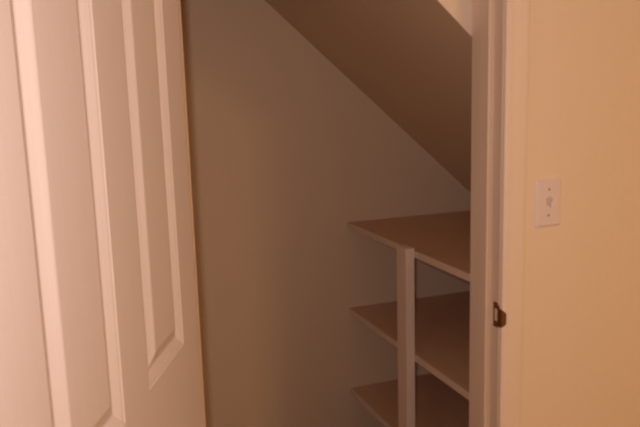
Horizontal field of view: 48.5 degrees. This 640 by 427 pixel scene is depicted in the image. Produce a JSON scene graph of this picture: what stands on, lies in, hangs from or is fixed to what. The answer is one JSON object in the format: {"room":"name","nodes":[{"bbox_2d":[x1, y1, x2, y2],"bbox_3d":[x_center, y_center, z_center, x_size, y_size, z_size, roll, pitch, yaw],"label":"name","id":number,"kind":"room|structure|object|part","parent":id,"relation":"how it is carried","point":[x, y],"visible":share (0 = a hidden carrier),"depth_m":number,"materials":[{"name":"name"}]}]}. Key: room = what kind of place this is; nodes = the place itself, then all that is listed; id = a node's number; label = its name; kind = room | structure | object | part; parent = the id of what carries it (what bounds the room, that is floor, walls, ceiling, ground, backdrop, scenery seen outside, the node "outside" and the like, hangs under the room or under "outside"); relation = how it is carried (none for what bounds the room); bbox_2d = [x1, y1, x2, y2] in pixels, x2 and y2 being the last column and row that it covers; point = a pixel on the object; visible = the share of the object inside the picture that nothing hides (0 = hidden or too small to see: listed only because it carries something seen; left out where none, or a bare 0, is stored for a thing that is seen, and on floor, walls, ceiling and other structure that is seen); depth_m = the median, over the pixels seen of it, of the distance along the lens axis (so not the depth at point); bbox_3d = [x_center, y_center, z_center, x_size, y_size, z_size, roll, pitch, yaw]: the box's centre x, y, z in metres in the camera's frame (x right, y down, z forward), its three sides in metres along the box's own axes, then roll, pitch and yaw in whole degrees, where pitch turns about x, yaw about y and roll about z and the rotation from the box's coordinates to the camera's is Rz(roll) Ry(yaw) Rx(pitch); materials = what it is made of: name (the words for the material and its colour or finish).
{"room":"hallway","nodes":[
{"label":"hallway","id":0,"kind":"room"},
{"bbox_2d":[180,0,470,426],"bbox_3d":[0.083,-0.241,2.587,3.850,2.440,0.100,-5,11,-20],"label":"wall","id":1,"kind":"structure","parent":0,"point":[286,151],"depth_m":2.52,"materials":[{"name":"paint"}]},
{"bbox_2d":[265,0,471,192],"bbox_3d":[0.499,-0.222,2.222,2.720,2.447,0.870,-5,11,-20],"label":"ceiling","id":2,"kind":"structure","parent":0,"point":[412,59],"depth_m":2.13,"materials":[{"name":"paint"}]},
{"bbox_2d":[437,0,471,36],"bbox_3d":[0.651,-0.172,1.816,2.720,2.414,0.003,-5,11,-20],"label":"wall","id":3,"kind":"structure","parent":0,"point":[460,10],"depth_m":1.64,"materials":[{"name":"paint"}]},
{"bbox_2d":[521,0,639,426],"bbox_3d":[0.427,-0.091,1.672,3.850,2.440,0.129,-5,11,-20],"label":"wall","id":4,"kind":"structure","parent":0,"point":[581,356],"depth_m":1.70,"materials":[{"name":"beige paint"}]},
{"bbox_2d":[0,0,203,426],"bbox_3d":[-0.279,0.245,1.008,0.035,2.030,0.714,-1,10,4],"label":"door","id":5,"kind":"structure","parent":4,"relation":"in","point":[99,325],"depth_m":0.88,"materials":[{"name":"paint"}]},
{"bbox_2d":[178,0,205,426],"bbox_3d":[-0.269,0.166,1.452,0.031,2.050,0.129,-5,11,-20],"label":"trim","id":6,"kind":"structure","parent":4,"relation":"attached to","point":[179,6],"depth_m":1.40,"materials":[{"name":"paint"}]},
{"bbox_2d":[469,0,504,426],"bbox_3d":[0.394,0.104,1.692,0.031,2.050,0.129,-5,11,-20],"label":"trim","id":7,"kind":"structure","parent":4,"relation":"attached to","point":[488,16],"depth_m":1.66,"materials":[{"name":"paint"}]},
{"bbox_2d":[493,301,505,327],"bbox_3d":[0.417,0.238,1.656,0.008,0.060,0.038,-9,12,-35],"label":"strike plate","id":8,"kind":"object","parent":7,"relation":"attached to","point":[499,316],"visible":1,"depth_m":1.65,"materials":[{"name":"gold metal"}]},
{"bbox_2d":[498,0,529,426],"bbox_3d":[0.444,0.110,1.633,0.056,2.056,0.016,-5,11,-20],"label":"trim","id":9,"kind":"structure","parent":4,"relation":"attached to","point":[517,12],"depth_m":1.61,"materials":[{"name":"paint"}]},
{"bbox_2d":[534,177,560,227],"bbox_3d":[0.531,-0.025,1.642,0.070,0.114,0.018,-5,11,-20],"label":"light switch","id":10,"kind":"object","parent":4,"relation":"attached to","point":[547,190],"visible":1,"depth_m":1.64,"materials":[{"name":"white plastic"}]},
{"bbox_3d":[0.850,1.303,0.858,3.850,0.050,4.100,-5,11,-20],"label":"floor","id":11,"kind":"structure","parent":0,"visible":0},
{"bbox_2d":[347,210,470,426],"bbox_3d":[0.859,0.506,2.478,1.335,0.962,0.869,-5,11,-20],"label":"closet shelving","id":12,"kind":"object","parent":11,"relation":"on","point":[433,332],"visible":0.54,"depth_m":2.37,"materials":[{"name":"wood"}]},
{"bbox_3d":[0.268,0.572,2.200,0.029,0.962,0.062,-5,11,-20],"label":"post","id":13,"kind":"part","parent":12,"relation":"part of","materials":[{"name":"white wood"}]},
{"bbox_3d":[0.524,0.082,2.282,0.583,0.019,0.869,-5,11,-20],"label":"shelf","id":14,"kind":"part","parent":12,"relation":"part of","materials":[{"name":"wood"}]},
{"bbox_3d":[0.704,0.384,2.399,0.947,0.019,0.869,-5,11,-20],"label":"shelf","id":15,"kind":"part","parent":12,"relation":"part of","materials":[{"name":"wood"}]},
{"bbox_3d":[0.879,0.679,2.514,1.302,0.019,0.869,-5,11,-20],"label":"shelf","id":16,"kind":"part","parent":12,"relation":"part of","materials":[{"name":"wood"}]}
]}

